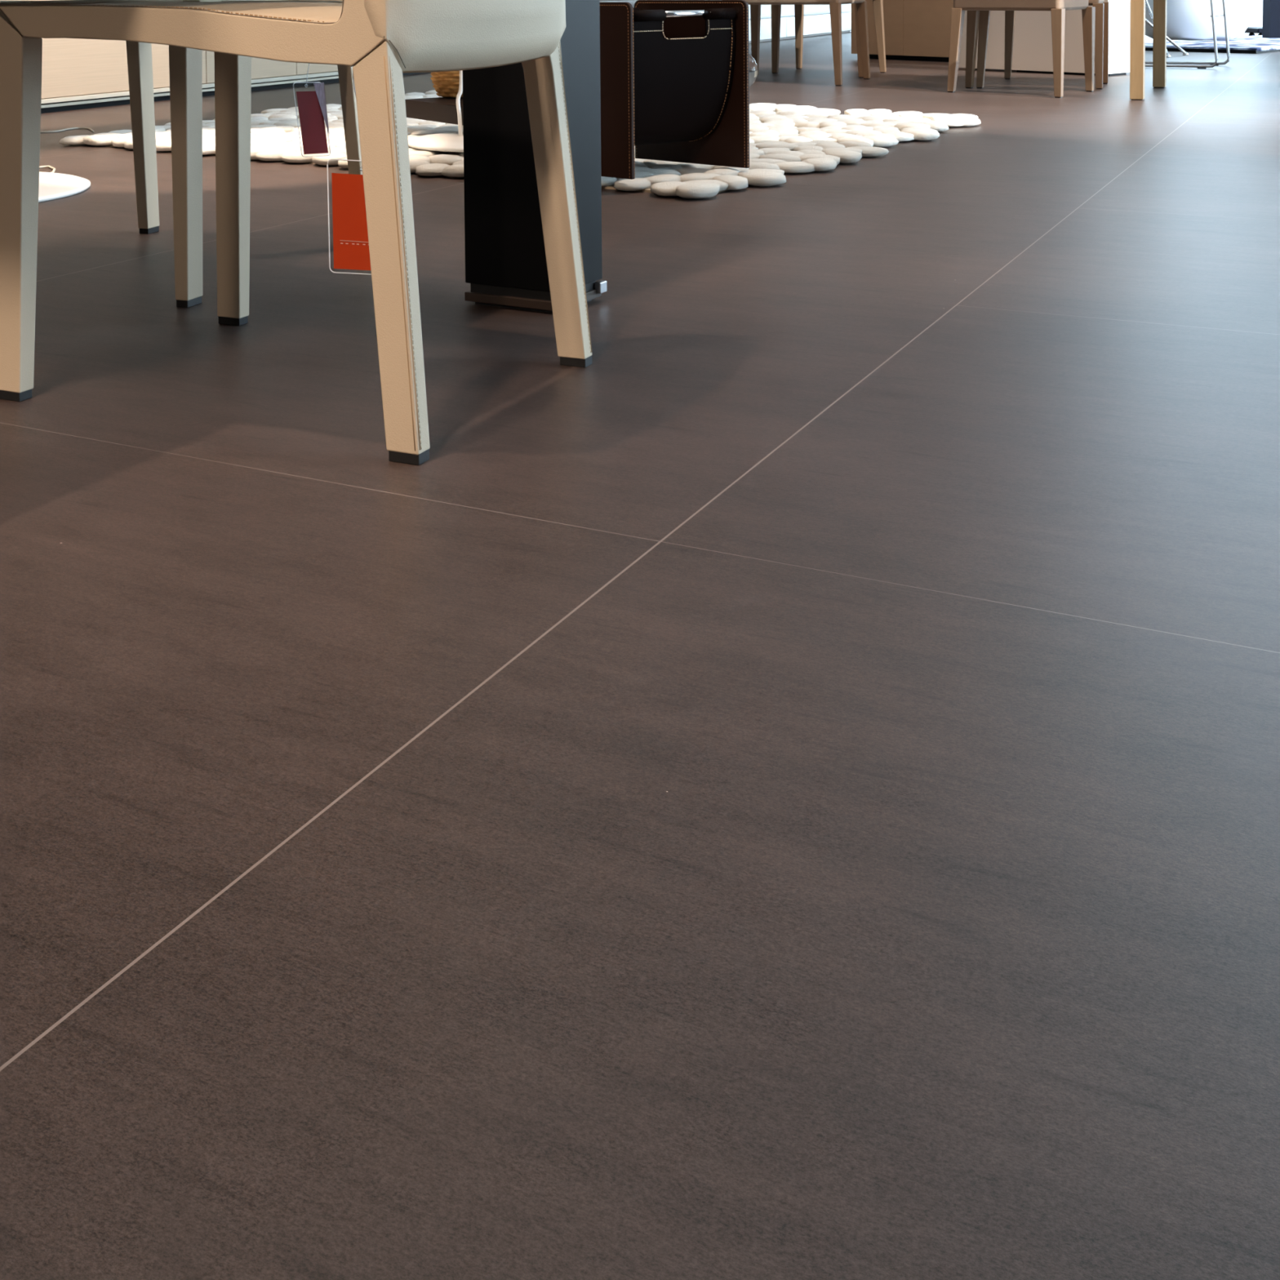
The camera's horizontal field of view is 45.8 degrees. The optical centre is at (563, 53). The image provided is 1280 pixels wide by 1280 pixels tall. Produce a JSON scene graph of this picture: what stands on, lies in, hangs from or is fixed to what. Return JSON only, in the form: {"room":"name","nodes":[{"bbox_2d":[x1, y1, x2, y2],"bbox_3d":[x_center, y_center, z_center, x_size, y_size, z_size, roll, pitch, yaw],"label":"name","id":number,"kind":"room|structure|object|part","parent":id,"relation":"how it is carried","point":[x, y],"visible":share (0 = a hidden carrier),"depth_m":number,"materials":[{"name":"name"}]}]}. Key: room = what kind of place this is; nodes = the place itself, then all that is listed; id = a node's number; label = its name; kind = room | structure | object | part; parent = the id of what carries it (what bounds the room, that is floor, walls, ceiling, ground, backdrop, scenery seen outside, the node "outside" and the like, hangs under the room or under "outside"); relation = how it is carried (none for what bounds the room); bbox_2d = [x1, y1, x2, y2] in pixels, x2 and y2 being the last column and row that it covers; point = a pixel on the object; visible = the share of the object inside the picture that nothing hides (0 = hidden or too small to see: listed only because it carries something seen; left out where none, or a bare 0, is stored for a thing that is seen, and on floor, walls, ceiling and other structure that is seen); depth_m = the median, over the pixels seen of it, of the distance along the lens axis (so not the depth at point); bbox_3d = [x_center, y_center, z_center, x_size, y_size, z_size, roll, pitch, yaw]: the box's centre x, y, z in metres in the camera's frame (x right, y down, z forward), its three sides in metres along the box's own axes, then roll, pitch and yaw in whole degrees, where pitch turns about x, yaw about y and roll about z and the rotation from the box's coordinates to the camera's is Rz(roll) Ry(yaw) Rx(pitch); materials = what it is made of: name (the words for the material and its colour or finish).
{"room":"store","nodes":[
{"label":"store","id":0,"kind":"room"},
{"bbox_2d":[599,0,625,1],"bbox_3d":[-2.129,-2.117,7.325,0.200,4.600,18.100,1,3,28],"label":"wall","id":1,"kind":"structure","parent":0,"point":[599,0],"depth_m":11.85,"materials":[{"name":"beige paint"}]},
{"bbox_2d":[0,30,1279,1279],"bbox_3d":[2.154,0.289,5.163,9.850,0.100,18.500,1,3,28],"label":"floor","id":2,"kind":"structure","parent":0,"point":[784,784],"depth_m":1.01,"materials":[{"name":"brown tile"}]},
{"bbox_2d":[39,165,55,173],"bbox_3d":[-1.437,0.323,4.122,0.119,0.007,0.225,-1,3,0],"label":"cable","id":3,"kind":"object","parent":2,"relation":"on","point":[40,166],"visible":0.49,"depth_m":4.21,"materials":[{"name":"white plastic"}]},
{"bbox_2d":[38,171,90,202],"bbox_3d":[-1.547,-0.473,3.675,0.720,1.640,0.720,-1,3,0],"label":"floor lamp","id":4,"kind":"object","parent":2,"relation":"on","point":[52,186],"visible":0.61,"depth_m":3.73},
{"bbox_2d":[40,127,93,133],"bbox_3d":[-1.788,0.271,5.322,0.318,0.006,0.146,-1,3,0],"label":"cable","id":5,"kind":"object","parent":2,"relation":"on","point":[72,128],"visible":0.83,"depth_m":5.31,"materials":[{"name":"grey plastic"}]},
{"bbox_2d":[0,0,362,307],"bbox_3d":[-0.706,-0.024,2.734,0.540,0.812,0.666,0,3,21],"label":"dining chair","id":6,"kind":"object","parent":2,"relation":"on","point":[185,64],"visible":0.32,"depth_m":2.39,"materials":[{"name":"beige leather"}]},
{"bbox_3d":[-0.717,-0.072,2.687,0.503,0.050,0.510,0,3,21],"label":"seat","id":7,"kind":"part","parent":6,"relation":"part of","materials":[{"name":"beige leather"}]},
{"bbox_3d":[-0.803,-0.067,2.457,0.484,0.034,0.038,0,3,21],"label":"rail","id":8,"kind":"part","parent":6,"relation":"part of","materials":[{"name":"beige leather"}]},
{"bbox_3d":[-0.849,0.142,3.057,0.042,0.430,0.081,0,3,21],"label":"leg","id":9,"kind":"part","parent":6,"relation":"part of","materials":[{"name":"beige leather"}]},
{"bbox_3d":[-0.595,0.154,2.381,0.037,0.463,0.059,0,3,21],"label":"leg","id":10,"kind":"part","parent":6,"relation":"part of","materials":[{"name":"beige leather"}]},
{"bbox_3d":[-0.486,-0.230,2.633,0.034,0.397,0.604,0,3,18],"label":"frame","id":11,"kind":"part","parent":6,"relation":"part of","materials":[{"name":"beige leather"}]},
{"bbox_2d":[293,63,330,157],"bbox_3d":[-0.453,0.082,2.724,0.070,0.212,0.012,-2,3,-35],"label":"price tag","id":12,"kind":"object","parent":6,"relation":"hanging from","point":[312,105],"visible":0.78,"depth_m":2.73,"materials":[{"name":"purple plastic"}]},
{"bbox_3d":[-0.397,0.145,2.884,0.042,0.430,0.081,0,3,21],"label":"leg","id":13,"kind":"part","parent":6,"relation":"part of","materials":[{"name":"beige leather"}]},
{"bbox_2d":[0,0,425,113],"bbox_3d":[-2.008,-0.099,6.729,0.504,0.620,4.780,1,3,28],"label":"sideboard","id":14,"kind":"object","parent":2,"relation":"on","point":[77,73],"visible":0.17,"depth_m":6.38,"materials":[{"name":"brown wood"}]},
{"bbox_3d":[-1.979,-0.247,6.275,0.022,0.279,1.416,1,3,28],"label":"drawer","id":15,"kind":"part","parent":14,"relation":"part of","materials":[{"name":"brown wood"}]},
{"bbox_3d":[-1.976,0.034,6.288,0.022,0.274,1.416,1,3,28],"label":"drawer","id":16,"kind":"part","parent":14,"relation":"part of","materials":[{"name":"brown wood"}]},
{"bbox_3d":[-1.487,-0.014,7.204,0.022,0.274,0.655,1,3,28],"label":"drawer","id":17,"kind":"part","parent":14,"relation":"part of","materials":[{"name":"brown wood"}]},
{"bbox_3d":[-1.003,-0.061,8.112,0.022,0.274,1.397,1,3,28],"label":"drawer","id":18,"kind":"part","parent":14,"relation":"part of","materials":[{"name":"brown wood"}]},
{"bbox_2d":[0,0,592,465],"bbox_3d":[-0.313,0.010,1.891,0.683,0.812,0.477,1,3,26],"label":"dining chair","id":19,"kind":"object","parent":2,"relation":"on","point":[383,40],"visible":1,"depth_m":1.78,"materials":[{"name":"beige leather"}]},
{"bbox_3d":[-0.664,0.180,1.841,0.059,0.463,0.037,1,3,26],"label":"leg","id":20,"kind":"part","parent":19,"relation":"part of","materials":[{"name":"beige leather"}]},
{"bbox_3d":[-0.348,-0.041,1.909,0.510,0.050,0.433,1,3,26],"label":"seat","id":21,"kind":"part","parent":19,"relation":"part of","materials":[{"name":"beige leather"}]},
{"bbox_3d":[-0.404,-0.187,1.695,0.602,0.397,0.039,1,3,26],"label":"frame","id":22,"kind":"part","parent":19,"relation":"part of","materials":[{"name":"beige leather"}]},
{"bbox_3d":[-0.488,0.161,2.227,0.059,0.463,0.037,1,3,26],"label":"leg","id":23,"kind":"part","parent":19,"relation":"part of","materials":[{"name":"beige leather"}]},
{"bbox_3d":[-0.227,-0.206,2.063,0.604,0.397,0.034,1,3,28],"label":"frame","id":24,"kind":"part","parent":19,"relation":"part of","materials":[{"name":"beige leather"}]},
{"bbox_2d":[326,66,371,275],"bbox_3d":[-0.225,0.134,1.714,0.051,0.244,0.068,2,4,44],"label":"price tag","id":25,"kind":"object","parent":19,"relation":"hanging from","point":[350,234],"visible":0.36,"depth_m":1.71,"materials":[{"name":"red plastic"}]},
{"bbox_3d":[-0.180,0.202,1.598,0.081,0.430,0.042,1,3,26],"label":"leg","id":26,"kind":"part","parent":19,"relation":"part of","materials":[{"name":"beige leather"}]},
{"bbox_3d":[-0.066,-0.187,1.752,0.112,0.411,0.435,1,3,26],"label":"backrest","id":27,"kind":"part","parent":19,"relation":"part of","materials":[{"name":"beige leather"}]},
{"bbox_3d":[-0.009,0.183,1.975,0.081,0.430,0.042,1,3,26],"label":"leg","id":28,"kind":"part","parent":19,"relation":"part of","materials":[{"name":"beige leather"}]},
{"bbox_2d":[58,89,980,198],"bbox_3d":[-0.090,0.245,5.161,2.764,0.036,2.359,1,3,36],"label":"rug","id":29,"kind":"object","parent":2,"relation":"on","point":[784,139],"visible":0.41,"depth_m":4.51,"materials":[{"name":"beige fabric"}]},
{"bbox_2d":[404,97,462,125],"bbox_3d":[-0.098,0.198,4.639,0.550,0.106,0.620,-2,3,-34],"label":"coffee table","id":30,"kind":"object","parent":29,"relation":"on","point":[441,109],"visible":0.04,"depth_m":4.60,"materials":[{"name":"brown wood"}]},
{"bbox_2d":[430,71,462,97],"bbox_3d":[-0.311,0.037,4.807,0.224,0.198,0.224,-1,3,0],"label":"wicker basket","id":31,"kind":"object","parent":30,"relation":"on","point":[446,84],"visible":0.12,"depth_m":4.73,"materials":[{"name":"brown wicker"}]},
{"bbox_2d":[408,70,463,151],"bbox_3d":[-0.221,-0.556,4.379,0.490,1.640,0.490,-1,3,0],"label":"floor lamp","id":32,"kind":"object","parent":29,"relation":"on","point":[450,141],"visible":0.38,"depth_m":4.34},
{"bbox_2d":[599,0,749,179],"bbox_3d":[0.178,0.079,3.772,0.456,0.418,0.350,-2,3,-33],"label":"magazine rack","id":33,"kind":"object","parent":29,"relation":"on","point":[674,74],"visible":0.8,"depth_m":3.70,"materials":[{"name":"brown leather"}]},
{"bbox_3d":[0.030,0.085,3.678,0.360,0.418,0.012,2,4,42],"label":"panel","id":34,"kind":"part","parent":33,"relation":"part of","materials":[{"name":"brown leather"}]},
{"bbox_2d":[462,0,606,313],"bbox_3d":[-0.049,-0.233,2.345,0.181,1.250,0.135,1,3,30],"label":"table leg","id":35,"kind":"object","parent":2,"relation":"on","point":[506,264],"visible":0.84,"depth_m":2.32,"materials":[{"name":"brown metal"}]},
{"bbox_3d":[-0.047,0.379,2.373,0.173,0.014,0.131,1,3,30],"label":"plate","id":36,"kind":"part","parent":35,"relation":"part of","materials":[{"name":"brown metal"}]},
{"bbox_2d":[599,0,851,43],"bbox_3d":[1.525,-0.429,13.064,0.850,0.620,4.100,1,3,28],"label":"sofa","id":37,"kind":"object","parent":2,"relation":"on","point":[816,20],"visible":0.1,"depth_m":13.29,"materials":[{"name":"fabric"}]},
{"bbox_3d":[1.512,-0.394,13.073,0.820,0.170,4.060,1,3,28],"label":"mattress","id":38,"kind":"part","parent":37,"relation":"part of","materials":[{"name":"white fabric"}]},
{"bbox_2d":[748,53,757,87],"bbox_3d":[0.784,0.081,6.834,0.190,0.190,0.190,-1,3,0],"label":"glass globe","id":39,"kind":"object","parent":2,"relation":"on","point":[753,65],"visible":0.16,"depth_m":6.78,"materials":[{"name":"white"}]},
{"bbox_2d":[744,0,870,85],"bbox_3d":[1.160,-0.281,7.553,0.719,0.840,0.548,1,3,32],"label":"upholstered chair","id":40,"kind":"object","parent":2,"relation":"on","point":[835,6],"visible":0.6,"depth_m":7.41,"materials":[{"name":"brown wood"}]},
{"bbox_3d":[1.014,-0.077,7.952,0.046,0.391,0.046,1,3,26],"label":"leg","id":41,"kind":"part","parent":40,"relation":"part of","materials":[{"name":"brown wood"}]},
{"bbox_3d":[1.156,-0.288,7.552,0.670,0.085,0.502,1,3,33],"label":"seat","id":42,"kind":"part","parent":40,"relation":"part of","materials":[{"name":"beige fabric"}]},
{"bbox_3d":[1.299,-0.045,7.185,0.059,0.391,0.058,1,3,26],"label":"leg","id":43,"kind":"part","parent":40,"relation":"part of","materials":[{"name":"brown wood"}]},
{"bbox_3d":[1.512,-0.067,7.619,0.062,0.391,0.055,1,3,26],"label":"leg","id":44,"kind":"part","parent":40,"relation":"part of","materials":[{"name":"brown wood"}]},
{"bbox_2d":[771,0,886,77],"bbox_3d":[1.434,-0.311,8.151,0.445,0.840,0.802,-3,3,-41],"label":"upholstered chair","id":45,"kind":"object","parent":2,"relation":"on","point":[877,5],"visible":0.89,"depth_m":8.17,"materials":[{"name":"brown wood"}]},
{"bbox_3d":[1.156,-0.097,8.191,0.046,0.406,0.046,1,3,26],"label":"leg","id":46,"kind":"part","parent":45,"relation":"part of","materials":[{"name":"brown wood"}]},
{"bbox_3d":[1.340,-0.116,8.568,0.046,0.406,0.046,1,3,26],"label":"leg","id":47,"kind":"part","parent":45,"relation":"part of","materials":[{"name":"brown wood"}]},
{"bbox_3d":[1.525,-0.081,7.761,0.056,0.406,0.060,1,3,26],"label":"leg","id":48,"kind":"part","parent":45,"relation":"part of","materials":[{"name":"brown wood"}]},
{"bbox_3d":[1.700,-0.100,8.125,0.066,0.406,0.048,1,3,26],"label":"leg","id":49,"kind":"part","parent":45,"relation":"part of","materials":[{"name":"brown wood"}]},
{"bbox_2d":[851,0,953,62],"bbox_3d":[2.431,-0.382,9.336,0.500,0.850,1.259,-3,3,-39],"label":"base cabinet","id":50,"kind":"object","parent":2,"relation":"on","point":[914,29],"visible":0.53,"depth_m":9.30,"materials":[{"name":"brown wood"}]},
{"bbox_3d":[1.980,-0.399,9.512,0.020,0.817,0.417,-3,3,-39],"label":"door","id":51,"kind":"part","parent":50,"relation":"part of","materials":[{"name":"brown wood"}]},
{"bbox_3d":[2.243,-0.386,9.186,0.020,0.817,0.417,-3,3,-39],"label":"door","id":52,"kind":"part","parent":50,"relation":"part of","materials":[{"name":"brown wood"}]},
{"bbox_2d":[946,0,1095,97],"bbox_3d":[1.971,-0.247,6.622,0.577,0.840,0.437,1,3,37],"label":"upholstered chair","id":53,"kind":"object","parent":2,"relation":"on","point":[1057,8],"visible":1,"depth_m":6.61,"materials":[{"name":"brown wood"}]},
{"bbox_3d":[1.737,-0.015,6.679,0.064,0.368,0.051,1,3,37],"label":"leg","id":54,"kind":"part","parent":53,"relation":"part of","materials":[{"name":"brown wood"}]},
{"bbox_3d":[1.867,-0.026,6.902,0.064,0.368,0.052,1,3,37],"label":"leg","id":55,"kind":"part","parent":53,"relation":"part of","materials":[{"name":"brown wood"}]},
{"bbox_3d":[1.976,-0.238,6.620,0.528,0.098,0.392,1,3,37],"label":"seat","id":56,"kind":"part","parent":53,"relation":"part of","materials":[{"name":"beige fabric"}]},
{"bbox_3d":[2.068,-0.001,6.317,0.046,0.368,0.046,1,3,37],"label":"leg","id":57,"kind":"part","parent":53,"relation":"part of","materials":[{"name":"brown wood"}]},
{"bbox_3d":[2.303,-0.018,6.628,0.046,0.368,0.046,1,3,37],"label":"leg","id":58,"kind":"part","parent":53,"relation":"part of","materials":[{"name":"brown wood"}]},
{"bbox_2d":[976,0,1109,88],"bbox_3d":[2.278,-0.272,7.088,0.551,0.840,0.698,1,3,27],"label":"upholstered chair","id":59,"kind":"object","parent":2,"relation":"on","point":[1102,8],"visible":0.75,"depth_m":6.91,"materials":[{"name":"brown wood"}]},
{"bbox_3d":[1.926,-0.034,6.922,0.058,0.381,0.059,1,3,23],"label":"leg","id":60,"kind":"part","parent":59,"relation":"part of","materials":[{"name":"brown wood"}]},
{"bbox_3d":[2.213,-0.064,7.488,0.053,0.381,0.063,1,3,23],"label":"leg","id":61,"kind":"part","parent":59,"relation":"part of","materials":[{"name":"brown wood"}]},
{"bbox_3d":[2.280,-0.269,7.085,0.500,0.085,0.654,1,3,27],"label":"seat","id":62,"kind":"part","parent":59,"relation":"part of","materials":[{"name":"beige fabric"}]},
{"bbox_3d":[2.400,-0.033,6.779,0.046,0.381,0.046,1,3,23],"label":"leg","id":63,"kind":"part","parent":59,"relation":"part of","materials":[{"name":"brown wood"}]},
{"bbox_3d":[2.540,-0.049,7.105,0.046,0.381,0.046,1,3,23],"label":"leg","id":64,"kind":"part","parent":59,"relation":"part of","materials":[{"name":"brown wood"}]},
{"bbox_2d":[958,0,1130,75],"bbox_3d":[2.543,-0.348,8.038,0.220,0.900,0.913,-3,3,-39],"label":"base cabinet","id":65,"kind":"object","parent":2,"relation":"on","point":[1032,52],"visible":0.6,"depth_m":7.91,"materials":[{"name":"white paint"}]},
{"bbox_3d":[2.834,-0.342,7.699,0.200,0.888,0.020,-3,3,-39],"label":"panel","id":66,"kind":"part","parent":65,"relation":"part of","materials":[{"name":"white paint"}]},
{"bbox_2d":[1129,0,1166,100],"bbox_3d":[3.424,-0.184,6.011,2.150,0.740,0.860,1,3,28],"label":"table","id":67,"kind":"object","parent":2,"relation":"on","point":[1137,21],"visible":1,"depth_m":6.15,"materials":[{"name":"beige wood"}]},
{"bbox_3d":[2.341,-0.161,6.155,0.052,0.697,0.052,1,3,28],"label":"leg","id":68,"kind":"part","parent":67,"relation":"part of","materials":[{"name":"brown wood"}]},
{"bbox_3d":[2.696,-0.195,6.826,0.052,0.697,0.052,1,3,28],"label":"leg","id":69,"kind":"part","parent":67,"relation":"part of","materials":[{"name":"brown wood"}]},
{"bbox_2d":[1145,0,1188,57],"bbox_3d":[3.645,-0.354,9.641,0.656,0.741,0.558,-1,3,0],"label":"wire chair","id":70,"kind":"object","parent":2,"relation":"on","point":[1184,53],"visible":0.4,"depth_m":9.61,"materials":[{"name":"silver metal"}]},
{"bbox_3d":[3.737,-0.165,9.523,0.017,0.358,0.284,-1,3,-9],"label":"leg","id":71,"kind":"part","parent":70,"relation":"part of","materials":[{"name":"silver metal"}]},
{"bbox_3d":[3.757,-0.171,9.630,0.414,0.361,0.017,0,3,8],"label":"leg","id":72,"kind":"part","parent":70,"relation":"part of","materials":[{"name":"silver metal"}]},
{"bbox_2d":[1145,0,1230,68],"bbox_3d":[3.350,-0.250,8.427,0.659,0.650,0.350,1,3,28],"label":"stool","id":73,"kind":"object","parent":2,"relation":"on","point":[1170,64],"visible":0.55,"depth_m":8.33,"materials":[{"name":"grey metal"}]},
{"bbox_2d":[1145,35,1279,53],"bbox_3d":[4.957,-0.069,10.805,2.200,0.034,0.928,-3,4,-42],"label":"patterned rug","id":74,"kind":"object","parent":2,"relation":"on","point":[1254,44],"visible":0.73,"depth_m":10.19,"materials":[{"name":"white fabric"}]},
{"bbox_2d":[1145,0,1260,39],"bbox_3d":[4.718,-0.387,11.314,0.940,0.560,0.940,-1,3,0],"label":"armchair","id":75,"kind":"object","parent":74,"relation":"on","point":[1186,20],"visible":0.63,"depth_m":10.96,"materials":[{"name":"white fabric"}]},
{"bbox_2d":[1244,26,1262,35],"bbox_3d":[5.600,-0.160,12.082,0.200,0.084,0.250,-1,3,0],"label":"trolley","id":76,"kind":"object","parent":2,"relation":"on","point":[1257,29],"visible":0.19,"depth_m":12.05,"materials":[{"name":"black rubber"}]},
{"bbox_2d":[1262,0,1279,38],"bbox_3d":[5.487,-1.531,11.280,0.450,2.900,0.120,-1,3,0],"label":"trim","id":77,"kind":"structure","parent":0,"point":[1271,8],"depth_m":11.28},
{"label":"outside","id":78,"kind":"structure","parent":0,"visible":0},
{"bbox_2d":[850,0,1262,26],"bbox_3d":[11.298,-0.379,21.183,60.000,0.200,72.001,1,3,28],"label":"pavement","id":79,"kind":"structure","parent":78,"point":[1257,21],"depth_m":21.66,"materials":[{"name":"white"}]}
]}

